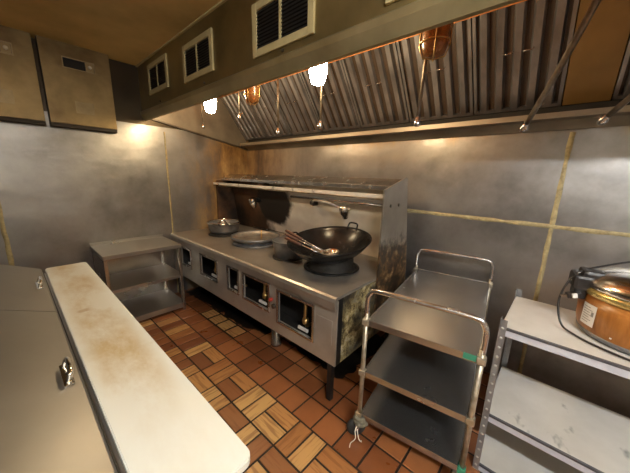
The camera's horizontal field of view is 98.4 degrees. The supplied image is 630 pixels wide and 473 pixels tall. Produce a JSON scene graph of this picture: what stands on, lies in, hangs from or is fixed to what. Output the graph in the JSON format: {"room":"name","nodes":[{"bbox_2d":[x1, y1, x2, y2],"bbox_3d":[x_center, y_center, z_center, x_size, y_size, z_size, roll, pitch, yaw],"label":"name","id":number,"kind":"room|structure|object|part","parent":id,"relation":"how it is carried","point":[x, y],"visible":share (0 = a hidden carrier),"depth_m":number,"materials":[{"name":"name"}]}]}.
{"room":"commercial kitchen","nodes":[
{"label":"commercial kitchen","id":0,"kind":"room"},
{"bbox_2d":[0,0,220,65],"bbox_3d":[-0.397,-1.230,0.564,5.250,0.060,4.170,13,17,40],"label":"ceiling","id":1,"kind":"structure","parent":0,"point":[126,31],"depth_m":1.94,"materials":[{"name":"paint"}]},
{"bbox_2d":[0,38,246,292],"bbox_3d":[-2.360,-0.395,2.531,0.060,2.535,4.050,13,17,40],"label":"wall","id":2,"kind":"structure","parent":0,"point":[63,191],"depth_m":2.72,"materials":[{"name":"metal"}]},
{"bbox_2d":[0,202,13,265],"bbox_3d":[-2.612,0.002,2.294,0.005,1.850,0.039,13,17,40],"label":"trim","id":3,"kind":"structure","parent":2,"relation":"attached to","point":[10,257],"depth_m":2.30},
{"bbox_2d":[0,25,45,125],"bbox_3d":[-2.448,-1.248,2.078,0.112,0.683,0.470,13,17,40],"label":"upper cabinet","id":4,"kind":"object","parent":2,"relation":"attached to","point":[20,95],"visible":1,"depth_m":2.14,"materials":[{"name":"metal"}]},
{"bbox_3d":[-2.359,-1.438,2.071,0.011,0.070,0.058,13,17,40],"label":"knob plate","id":5,"kind":"part","parent":4,"relation":"part of","materials":[{"name":"metal"}]},
{"bbox_3d":[-2.403,-1.426,2.014,0.003,0.088,0.221,13,17,40],"label":"slot frame","id":6,"kind":"part","parent":4,"relation":"part of","materials":[{"name":"metal"}]},
{"bbox_2d":[35,35,117,133],"bbox_3d":[-2.112,-1.321,2.444,0.112,0.683,0.475,13,17,40],"label":"upper cabinet","id":7,"kind":"object","parent":2,"relation":"attached to","point":[77,85],"visible":1,"depth_m":2.40,"materials":[{"name":"metal"}]},
{"bbox_3d":[-2.067,-1.499,2.381,0.003,0.088,0.223,13,17,40],"label":"slot frame","id":8,"kind":"part","parent":7,"relation":"part of","materials":[{"name":"metal"}]},
{"bbox_3d":[-2.022,-1.511,2.438,0.011,0.070,0.058,13,17,40],"label":"knob plate","id":9,"kind":"part","parent":7,"relation":"part of","materials":[{"name":"metal"}]},
{"bbox_2d":[163,132,178,291],"bbox_3d":[-1.716,-0.231,3.261,0.005,1.930,0.024,13,17,40],"label":"trim","id":10,"kind":"structure","parent":2,"relation":"attached to","point":[163,132],"depth_m":3.18,"materials":[{"name":"metal"}]},
{"bbox_2d":[139,286,496,472],"bbox_3d":[-0.467,1.301,1.133,5.130,0.061,4.050,13,17,40],"label":"floor","id":11,"kind":"structure","parent":0,"point":[273,399],"depth_m":1.86,"materials":[{"name":"red tile"}]},
{"bbox_2d":[0,264,125,472],"bbox_3d":[-1.141,0.739,1.010,1.900,1.055,0.792,13,17,40],"label":"prep table","id":12,"kind":"object","parent":11,"relation":"on","point":[52,420],"visible":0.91,"depth_m":0.72,"materials":[{"name":"metal"}]},
{"bbox_3d":[-1.615,0.232,1.210,0.768,0.179,0.597,13,17,40],"label":"lid","id":13,"kind":"part","parent":12,"relation":"part of","materials":[{"name":"metal"}]},
{"bbox_3d":[-1.443,0.237,1.425,0.106,0.042,0.025,13,17,40],"label":"handle","id":14,"kind":"part","parent":12,"relation":"part of","materials":[{"name":"silver metal"}]},
{"bbox_3d":[-0.742,0.412,0.810,0.124,0.007,0.026,13,17,40],"label":"handle plate","id":15,"kind":"part","parent":12,"relation":"part of","materials":[{"name":"silver metal"}]},
{"bbox_3d":[-0.738,0.395,0.810,0.106,0.042,0.025,13,17,40],"label":"handle","id":16,"kind":"part","parent":12,"relation":"part of","materials":[{"name":"silver metal"}]},
{"bbox_3d":[-1.192,0.419,0.869,1.900,0.014,0.592,13,17,40],"label":"pan rail","id":17,"kind":"part","parent":12,"relation":"part of","materials":[{"name":"black metal"}]},
{"bbox_2d":[45,262,249,472],"bbox_3d":[-0.917,0.356,1.161,1.920,0.022,0.202,13,17,40],"label":"cutting board","id":18,"kind":"object","parent":12,"relation":"on","point":[157,421],"visible":1,"depth_m":0.77,"materials":[{"name":"plastic"}]},
{"bbox_2d":[90,234,185,321],"bbox_3d":[-1.845,0.441,2.880,0.520,0.778,0.675,13,17,40],"label":"table","id":19,"kind":"object","parent":11,"relation":"on","point":[136,271],"visible":0.78,"depth_m":2.90,"materials":[{"name":"metal"}]},
{"bbox_3d":[-2.062,0.477,2.632,0.470,0.685,0.004,13,17,40],"label":"panel","id":20,"kind":"part","parent":19,"relation":"part of","materials":[{"name":"metal"}]},
{"bbox_3d":[-1.880,0.543,2.494,0.032,0.746,0.028,13,17,40],"label":"leg","id":21,"kind":"part","parent":19,"relation":"part of","materials":[{"name":"metal"}]},
{"bbox_3d":[-2.033,0.371,3.038,0.004,0.655,0.655,13,17,40],"label":"panel","id":22,"kind":"part","parent":19,"relation":"part of","materials":[{"name":"metal"}]},
{"bbox_3d":[-1.848,0.430,2.880,0.510,0.030,0.675,13,17,40],"label":"shelf","id":23,"kind":"part","parent":19,"relation":"part of","materials":[{"name":"metal"}]},
{"bbox_3d":[-1.857,0.759,2.954,0.510,0.055,0.675,13,17,40],"label":"shelf","id":24,"kind":"part","parent":19,"relation":"part of","materials":[{"name":"metal"}]},
{"bbox_3d":[-1.802,0.372,3.265,0.032,0.746,0.028,13,17,40],"label":"leg","id":25,"kind":"part","parent":19,"relation":"part of","materials":[{"name":"metal"}]},
{"bbox_3d":[-1.453,0.450,2.961,0.032,0.746,0.028,13,17,40],"label":"leg","id":26,"kind":"part","parent":19,"relation":"part of","materials":[{"name":"metal"}]},
{"bbox_2d":[186,287,270,334],"bbox_3d":[-0.794,0.760,3.345,1.516,0.003,0.960,13,17,40],"label":"grease spill","id":27,"kind":"object","parent":11,"relation":"on","point":[231,312],"visible":0.38,"depth_m":3.03,"materials":[{"name":"black liquid"}]},
{"bbox_2d":[170,174,407,400],"bbox_3d":[-0.476,0.123,2.817,2.533,1.500,0.993,13,17,40],"label":"range","id":28,"kind":"object","parent":11,"relation":"on","point":[319,308],"visible":0.84,"depth_m":2.33,"materials":[{"name":"metal"}]},
{"bbox_3d":[-1.415,0.138,3.688,0.010,0.470,0.914,13,17,40],"label":"panel","id":29,"kind":"part","parent":28,"relation":"part of","materials":[{"name":"metal"}]},
{"bbox_3d":[-1.478,0.236,3.114,0.281,0.231,0.010,13,17,40],"label":"opening frame","id":30,"kind":"part","parent":28,"relation":"part of","materials":[{"name":"metal"}]},
{"bbox_3d":[-1.086,0.317,2.770,0.366,0.236,0.010,13,17,40],"label":"opening frame","id":31,"kind":"part","parent":28,"relation":"part of","materials":[{"name":"metal"}]},
{"bbox_2d":[206,219,239,233],"bbox_3d":[-1.082,-0.146,3.267,0.436,0.181,0.388,13,17,40],"label":"stock pot","id":32,"kind":"object","parent":28,"relation":"on","point":[216,226],"visible":1,"depth_m":3.16,"materials":[{"name":"metal"}]},
{"bbox_3d":[-1.041,-0.146,3.060,0.102,0.087,0.110,1,13,-4],"label":"handle","id":33,"kind":"part","parent":32,"relation":"part of","materials":[{"name":"silver metal"}]},
{"bbox_3d":[-1.204,-0.462,3.774,0.012,0.626,0.328,13,17,40],"label":"riser panel","id":34,"kind":"part","parent":28,"relation":"part of","materials":[{"name":"metal"}]},
{"bbox_3d":[-0.748,0.395,2.476,0.196,0.241,0.010,13,17,40],"label":"opening frame","id":35,"kind":"part","parent":28,"relation":"part of","materials":[{"name":"metal"}]},
{"bbox_2d":[231,230,279,243],"bbox_3d":[-0.634,-0.015,2.910,0.516,0.103,0.516,13,17,40],"label":"basin","id":36,"kind":"object","parent":28,"relation":"on","point":[253,236],"visible":0.91,"depth_m":2.99,"materials":[{"name":"metal"}]},
{"bbox_3d":[-0.495,0.458,2.257,0.376,0.248,0.010,13,17,40],"label":"opening frame","id":37,"kind":"part","parent":28,"relation":"part of","materials":[{"name":"metal"}]},
{"bbox_3d":[-0.796,0.417,2.540,2.514,0.461,0.012,13,17,40],"label":"panel","id":38,"kind":"part","parent":28,"relation":"part of","materials":[{"name":"metal"}]},
{"bbox_3d":[-0.496,0.561,2.929,2.464,0.015,0.914,13,17,40],"label":"panel","id":39,"kind":"part","parent":28,"relation":"part of","materials":[{"name":"silver metal"}]},
{"bbox_3d":[-0.423,-0.050,3.340,1.176,0.014,0.014,13,17,40],"label":"deck rail","id":40,"kind":"part","parent":28,"relation":"part of","materials":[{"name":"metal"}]},
{"bbox_2d":[272,236,299,259],"bbox_3d":[-0.240,0.101,2.434,0.286,0.146,0.286,13,17,40],"label":"bucket","id":41,"kind":"object","parent":28,"relation":"on","point":[281,251],"visible":0.44,"depth_m":2.33,"materials":[{"name":"metal"}]},
{"bbox_3d":[-0.151,0.563,1.962,0.386,0.281,0.010,13,17,40],"label":"opening frame","id":42,"kind":"part","parent":28,"relation":"part of","materials":[{"name":"metal"}]},
{"bbox_3d":[-0.382,-0.493,2.768,2.492,0.028,0.070,13,17,40],"label":"shelf rail","id":43,"kind":"part","parent":28,"relation":"part of","materials":[{"name":"silver metal"}]},
{"bbox_3d":[-0.312,-0.480,2.851,2.492,0.014,0.134,13,17,40],"label":"rack rod","id":44,"kind":"part","parent":28,"relation":"part of","materials":[{"name":"metal"}]},
{"bbox_3d":[-0.086,0.666,1.961,0.095,0.023,0.015,13,17,40],"label":"valve lever","id":45,"kind":"part","parent":28,"relation":"part of","materials":[{"name":"silver metal"}]},
{"bbox_2d":[221,174,401,189],"bbox_3d":[-0.275,-0.600,2.878,2.513,0.085,0.145,13,17,40],"label":"shelf","id":46,"kind":"object","parent":28,"relation":"attached to","point":[346,183],"depth_m":2.60,"materials":[{"name":"metal"}]},
{"bbox_3d":[0.059,0.611,1.783,0.130,0.170,0.004,13,17,40],"label":"plate","id":47,"kind":"part","parent":28,"relation":"part of","materials":[{"name":"metal"}]},
{"bbox_3d":[0.108,-0.298,2.535,0.032,0.066,0.526,-6,15,-32],"label":"faucet arm","id":48,"kind":"part","parent":28,"relation":"part of"},
{"bbox_2d":[287,222,371,264],"bbox_3d":[0.105,0.059,2.155,0.680,0.281,0.667,13,17,40],"label":"wok","id":49,"kind":"object","parent":28,"relation":"on","point":[350,241],"visible":0.86,"depth_m":2.30,"materials":[{"name":"metal"}]},
{"bbox_2d":[285,233,324,253],"bbox_3d":[-0.082,0.050,2.141,0.337,0.129,0.090,5,13,16],"label":"spatula","id":50,"kind":"object","parent":49,"relation":"in","point":[286,234],"visible":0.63,"depth_m":2.14,"materials":[{"name":"metal"}]},
{"bbox_3d":[0.028,0.104,2.118,0.104,0.040,0.090,5,13,16],"label":"blade","id":51,"kind":"part","parent":50,"relation":"part of","materials":[{"name":"silver metal"}]},
{"bbox_2d":[284,237,338,255],"bbox_3d":[-0.020,0.073,2.063,0.447,0.107,0.145,10,15,33],"label":"skimmer","id":52,"kind":"object","parent":49,"relation":"in","point":[286,238],"visible":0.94,"depth_m":2.04,"materials":[{"name":"metal"}]},
{"bbox_2d":[319,249,338,255],"bbox_3d":[0.104,0.125,1.987,0.146,0.024,0.146,13,17,40],"label":"basket","id":53,"kind":"object","parent":52,"relation":"on","point":[326,254],"depth_m":2.01,"materials":[{"name":"silver metal"}]},
{"bbox_2d":[285,229,339,254],"bbox_3d":[-0.034,0.051,2.142,0.471,0.169,0.115,6,13,19],"label":"ladle","id":54,"kind":"object","parent":49,"relation":"in","point":[286,230],"visible":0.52,"depth_m":2.17,"materials":[{"name":"metal"}]},
{"bbox_2d":[325,249,339,254],"bbox_3d":[0.133,0.130,2.098,0.116,0.045,0.116,13,17,40],"label":"bowl","id":55,"kind":"object","parent":54,"relation":"on","point":[330,250],"depth_m":2.12,"materials":[{"name":"silver metal"}]},
{"bbox_3d":[0.325,-0.090,2.355,0.106,0.067,0.039,13,17,40],"label":"handle","id":56,"kind":"part","parent":49,"relation":"part of","materials":[{"name":"metal"}]},
{"bbox_3d":[0.104,0.973,1.844,0.036,0.300,0.036,13,17,40],"label":"leg","id":57,"kind":"part","parent":28,"relation":"part of","materials":[{"name":"black metal"}]},
{"bbox_3d":[0.458,0.549,2.085,0.012,0.470,0.867,13,17,40],"label":"panel","id":58,"kind":"part","parent":28,"relation":"part of","materials":[{"name":"metal"}]},
{"bbox_3d":[0.627,0.100,2.143,0.012,1.100,0.495,13,17,40],"label":"riser panel","id":59,"kind":"part","parent":28,"relation":"part of","materials":[{"name":"silver metal"}]},
{"bbox_2d":[289,334,384,378],"bbox_3d":[0.218,0.975,2.514,0.691,0.003,0.767,13,17,40],"label":"grease spill","id":60,"kind":"object","parent":11,"relation":"on","point":[348,365],"visible":0.41,"depth_m":2.30,"materials":[{"name":"black liquid"}]},
{"bbox_2d":[346,248,494,472],"bbox_3d":[0.752,0.670,1.795,0.614,0.948,1.126,10,15,33],"label":"utility cart","id":61,"kind":"object","parent":11,"relation":"on","point":[428,371],"visible":0.98,"depth_m":1.49,"materials":[{"name":"metal"}]},
{"bbox_2d":[349,410,367,447],"bbox_3d":[0.258,1.107,1.571,0.092,0.162,0.136,6,13,17],"label":"rag","id":62,"kind":"object","parent":61,"relation":"attached to","point":[359,422],"visible":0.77,"depth_m":1.55,"materials":[{"name":"grey fabric"}]},
{"bbox_3d":[0.266,0.732,1.510,0.025,0.675,0.025,10,15,33],"label":"post","id":63,"kind":"part","parent":61,"relation":"part of","materials":[{"name":"metal"}]},
{"bbox_2d":[361,383,465,470],"bbox_3d":[0.763,0.981,1.851,0.516,0.034,1.046,10,15,33],"label":"tray","id":64,"kind":"object","parent":61,"relation":"on","point":[436,434],"depth_m":1.50,"materials":[{"name":"metal"}]},
{"bbox_2d":[365,334,476,422],"bbox_3d":[0.770,0.708,1.790,0.516,0.034,1.046,10,15,33],"label":"tray","id":65,"kind":"object","parent":61,"relation":"on","point":[441,381],"depth_m":1.49,"materials":[{"name":"metal"}]},
{"bbox_3d":[0.495,0.379,1.280,0.555,0.168,0.025,10,15,33],"label":"handle","id":66,"kind":"part","parent":61,"relation":"part of","materials":[{"name":"metal"}]},
{"bbox_2d":[369,268,488,362],"bbox_3d":[0.779,0.406,1.722,0.516,0.034,1.046,10,15,33],"label":"tray","id":67,"kind":"object","parent":61,"relation":"on","point":[455,335],"depth_m":1.51,"materials":[{"name":"metal"}]},
{"bbox_3d":[1.069,0.207,2.113,0.555,0.168,0.025,10,15,33],"label":"handle","id":68,"kind":"part","parent":61,"relation":"part of","materials":[{"name":"metal"}]},
{"bbox_3d":[0.703,0.808,1.225,0.025,0.675,0.025,10,15,33],"label":"post","id":69,"kind":"part","parent":61,"relation":"part of","materials":[{"name":"metal"}]},
{"bbox_3d":[1.277,0.637,2.058,0.025,0.675,0.025,10,15,33],"label":"post","id":70,"kind":"part","parent":61,"relation":"part of","materials":[{"name":"metal"}]},
{"bbox_2d":[472,289,629,472],"bbox_3d":[1.447,0.872,1.161,1.154,0.876,0.507,13,17,41],"label":"shelving unit","id":71,"kind":"object","parent":11,"relation":"on","point":[528,425],"visible":1,"depth_m":1.34,"materials":[{"name":"white metal"}]},
{"bbox_3d":[1.435,1.283,1.253,1.150,0.034,0.491,13,17,41],"label":"shelf rail","id":72,"kind":"part","parent":71,"relation":"part of","materials":[{"name":"grey metal"}]},
{"bbox_3d":[0.876,0.808,1.365,0.028,0.872,0.038,13,17,41],"label":"post","id":73,"kind":"part","parent":71,"relation":"part of","materials":[{"name":"grey metal"}]},
{"bbox_3d":[1.194,0.742,1.700,0.028,0.872,0.038,13,17,41],"label":"post","id":74,"kind":"part","parent":71,"relation":"part of","materials":[{"name":"grey metal"}]},
{"bbox_3d":[1.436,1.264,1.249,1.142,0.016,0.473,13,17,41],"label":"shelf","id":75,"kind":"part","parent":71,"relation":"part of","materials":[{"name":"white laminate"}]},
{"bbox_3d":[1.443,0.979,1.184,1.150,0.034,0.491,13,17,41],"label":"shelf rail","id":76,"kind":"part","parent":71,"relation":"part of","materials":[{"name":"white metal"}]},
{"bbox_3d":[1.444,0.960,1.181,1.142,0.016,0.473,13,17,41],"label":"shelf","id":77,"kind":"part","parent":71,"relation":"part of","materials":[{"name":"laminate"}]},
{"bbox_3d":[1.456,0.511,1.079,1.150,0.034,0.491,13,17,41],"label":"shelf rail","id":78,"kind":"part","parent":71,"relation":"part of","materials":[{"name":"white metal"}]},
{"bbox_3d":[1.457,0.493,1.076,1.142,0.016,0.473,13,17,41],"label":"shelf","id":79,"kind":"part","parent":71,"relation":"part of","materials":[{"name":"white laminate"}]},
{"bbox_2d":[568,267,629,354],"bbox_3d":[1.422,0.288,1.149,0.470,0.345,0.442,0,13,-7],"label":"rice cooker","id":80,"kind":"object","parent":71,"relation":"on","point":[603,309],"visible":0.98,"depth_m":1.15,"materials":[{"name":"metal"}]},
{"bbox_2d":[582,304,593,321],"bbox_3d":[1.204,0.343,1.200,0.002,0.069,0.053,4,13,9],"label":"print","id":81,"kind":"object","parent":80,"relation":"attached to","point":[587,309],"depth_m":1.20},
{"bbox_2d":[557,261,629,361],"bbox_3d":[1.286,0.300,1.087,0.396,0.339,0.399,6,13,18],"label":"power cord","id":82,"kind":"object","parent":80,"relation":"attached to","point":[570,294],"visible":1,"depth_m":1.23,"materials":[{"name":"black plastic"}]},
{"bbox_3d":[1.422,0.201,1.129,0.442,0.086,0.442,13,17,40],"label":"lid","id":83,"kind":"part","parent":80,"relation":"part of","materials":[{"name":"silver metal"}]},
{"bbox_2d":[247,4,629,417],"bbox_3d":[0.942,-0.263,2.347,5.250,2.535,0.060,13,17,40],"label":"wall","id":84,"kind":"structure","parent":0,"point":[509,176],"depth_m":1.93,"materials":[{"name":"metal"}]},
{"bbox_2d":[231,181,383,257],"bbox_3d":[-0.202,-0.291,3.039,2.514,0.714,0.147,13,17,40],"label":"backsplash","id":85,"kind":"structure","parent":84,"relation":"attached to","point":[276,210],"depth_m":2.98,"materials":[{"name":"metal"}]},
{"bbox_2d":[137,0,629,150],"bbox_3d":[0.510,-1.048,1.651,5.126,0.718,1.303,13,17,40],"label":"range hood","id":86,"kind":"object","parent":84,"relation":"attached to","point":[370,51],"visible":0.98,"depth_m":1.72,"materials":[{"name":"metal"}]},
{"bbox_2d":[147,53,168,95],"bbox_3d":[-1.426,-1.454,2.462,0.454,0.257,0.014,13,17,40],"label":"vent grille","id":87,"kind":"object","parent":86,"relation":"attached to","point":[158,68],"depth_m":2.44,"materials":[{"name":"white metal"}]},
{"bbox_2d":[135,0,226,66],"bbox_3d":[0.089,-1.301,1.103,5.130,0.010,0.016,13,17,40],"label":"trim","id":88,"kind":"structure","parent":86,"relation":"attached to","point":[221,2],"depth_m":2.01,"materials":[{"name":"brown wood"}]},
{"bbox_2d":[182,27,213,83],"bbox_3d":[-0.855,-1.293,1.970,0.452,0.255,0.014,13,17,40],"label":"vent grille","id":89,"kind":"object","parent":86,"relation":"attached to","point":[198,52],"depth_m":1.95,"materials":[{"name":"white metal"}]},
{"bbox_3d":[-1.379,-1.466,3.324,0.009,0.670,1.250,13,17,40],"label":"panel","id":90,"kind":"part","parent":86,"relation":"part of","materials":[{"name":"metal"}]},
{"bbox_2d":[204,99,215,113],"bbox_3d":[-0.919,-1.330,2.360,0.104,0.490,0.104,13,17,40],"label":"lamp","id":91,"kind":"object","parent":86,"relation":"attached to","point":[210,106],"visible":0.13,"depth_m":2.37,"materials":[{"name":"glass"}]},
{"bbox_3d":[-0.911,-1.525,3.470,0.467,0.499,0.386,13,17,40],"label":"frame","id":92,"kind":"part","parent":86,"relation":"part of","materials":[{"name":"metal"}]},
{"bbox_2d":[243,85,260,104],"bbox_3d":[-0.456,-1.219,1.958,0.130,0.505,0.130,13,17,40],"label":"lamp","id":93,"kind":"object","parent":86,"relation":"attached to","point":[252,95],"visible":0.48,"depth_m":1.96,"materials":[{"name":"glass"}]},
{"bbox_3d":[-0.558,-1.446,3.162,0.467,0.499,0.386,13,17,40],"label":"frame","id":94,"kind":"part","parent":86,"relation":"part of","materials":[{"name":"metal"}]},
{"bbox_2d":[252,0,315,58],"bbox_3d":[-0.176,-1.111,1.384,0.470,0.264,0.014,13,17,40],"label":"vent grille","id":95,"kind":"object","parent":86,"relation":"attached to","point":[278,26],"depth_m":1.39,"materials":[{"name":"white metal"}]},
{"bbox_3d":[-0.205,-1.367,2.854,0.467,0.499,0.386,13,17,40],"label":"frame","id":96,"kind":"part","parent":86,"relation":"part of","materials":[{"name":"metal"}]},
{"bbox_2d":[309,63,326,85],"bbox_3d":[0.022,-1.119,1.539,0.104,0.490,0.104,13,17,40],"label":"lamp","id":97,"kind":"object","parent":86,"relation":"attached to","point":[317,74],"visible":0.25,"depth_m":1.55,"materials":[{"name":"glass"}]},
{"bbox_3d":[0.148,-1.288,2.546,0.467,0.499,0.386,13,17,40],"label":"frame","id":98,"kind":"part","parent":86,"relation":"part of","materials":[{"name":"metal"}]},
{"bbox_3d":[0.673,-1.371,1.754,5.110,0.114,0.103,13,17,40],"label":"filter rail","id":99,"kind":"part","parent":86,"relation":"part of","materials":[{"name":"silver metal"}]},
{"bbox_3d":[0.502,-1.210,2.238,0.467,0.499,0.386,13,17,40],"label":"frame","id":100,"kind":"part","parent":86,"relation":"part of","materials":[{"name":"metal"}]},
{"bbox_2d":[385,0,398,4],"bbox_3d":[0.446,-0.958,0.844,0.474,0.255,0.014,13,17,40],"label":"vent grille","id":101,"kind":"object","parent":86,"relation":"attached to","point":[387,2],"depth_m":1.01,"materials":[{"name":"white metal"}]},
{"bbox_3d":[0.855,-1.131,1.929,0.467,0.499,0.386,13,17,40],"label":"frame","id":102,"kind":"part","parent":86,"relation":"part of","materials":[{"name":"metal"}]},
{"bbox_2d":[419,22,453,61],"bbox_3d":[0.513,-1.002,1.112,0.130,0.505,0.130,13,17,40],"label":"lamp","id":103,"kind":"object","parent":86,"relation":"attached to","point":[434,43],"visible":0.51,"depth_m":1.12,"materials":[{"name":"glass"}]},
{"bbox_3d":[1.208,-1.052,1.621,0.467,0.499,0.386,13,17,40],"label":"frame","id":104,"kind":"part","parent":86,"relation":"part of","materials":[{"name":"metal"}]},
{"bbox_3d":[1.460,-0.992,1.399,0.203,0.492,0.377,13,17,40],"label":"blank panel","id":105,"kind":"part","parent":86,"relation":"part of","materials":[{"name":"brown metal"}]},
{"bbox_3d":[1.725,-0.936,1.171,0.492,0.499,0.386,13,17,40],"label":"frame","id":106,"kind":"part","parent":86,"relation":"part of","materials":[{"name":"metal"}]},
{"bbox_3d":[0.384,-1.210,1.464,5.090,0.023,0.024,13,17,40],"label":"supply pipe","id":107,"kind":"object","parent":86,"relation":"attached to","visible":0},
{"bbox_2d":[201,103,204,128],"bbox_3d":[-1.201,-1.359,2.887,0.034,0.398,0.033,13,17,40],"label":"suppression nozzle","id":108,"kind":"object","parent":107,"relation":"hanging from","point":[202,125],"visible":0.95,"depth_m":2.90,"materials":[{"name":"metal"}]},
{"bbox_2d":[238,91,241,118],"bbox_3d":[-0.677,-1.252,2.428,0.033,0.378,0.034,13,17,40],"label":"suppression nozzle","id":109,"kind":"object","parent":107,"relation":"hanging from","point":[239,113],"visible":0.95,"depth_m":2.45,"materials":[{"name":"metal"}]},
{"bbox_2d":[276,79,279,133],"bbox_3d":[-0.286,-1.081,2.104,0.034,0.548,0.033,13,17,40],"label":"suppression nozzle","id":110,"kind":"object","parent":107,"relation":"hanging from","point":[278,128],"visible":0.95,"depth_m":2.12,"materials":[{"name":"metal"}]},
{"bbox_2d":[318,85,322,128],"bbox_3d":[0.042,-1.010,1.817,0.033,0.543,0.034,13,17,40],"label":"suppression nozzle","id":111,"kind":"object","parent":107,"relation":"hanging from","point":[320,125],"visible":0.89,"depth_m":1.85,"materials":[{"name":"metal"}]},
{"bbox_2d":[414,59,426,126],"bbox_3d":[0.554,-0.871,1.375,0.048,0.594,0.034,13,17,40],"label":"suppression nozzle","id":112,"kind":"object","parent":107,"relation":"hanging from","point":[417,121],"visible":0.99,"depth_m":1.40,"materials":[{"name":"metal"}]},
{"bbox_2d":[519,0,600,132],"bbox_3d":[0.930,-0.758,1.001,0.034,0.632,0.554,6,13,17],"label":"suppression nozzle","id":113,"kind":"object","parent":107,"relation":"attached to","point":[594,4],"visible":1,"depth_m":0.99,"materials":[{"name":"metal"}]},
{"bbox_2d":[596,94,629,124],"bbox_3d":[1.152,-0.709,0.790,0.075,0.626,0.619,3,13,6],"label":"suppression nozzle","id":114,"kind":"object","parent":107,"relation":"attached to","point":[604,119],"visible":1,"depth_m":1.08,"materials":[{"name":"metal"}]},
{"bbox_2d":[407,209,629,236],"bbox_3d":[1.810,-0.004,1.557,2.730,0.044,0.005,13,17,40],"label":"trim","id":115,"kind":"structure","parent":84,"relation":"attached to","point":[487,219],"depth_m":1.87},
{"bbox_2d":[517,132,575,373],"bbox_3d":[1.544,0.242,1.852,0.032,1.800,0.005,13,17,40],"label":"trim","id":116,"kind":"structure","parent":84,"relation":"attached to","point":[570,141],"depth_m":1.78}
]}

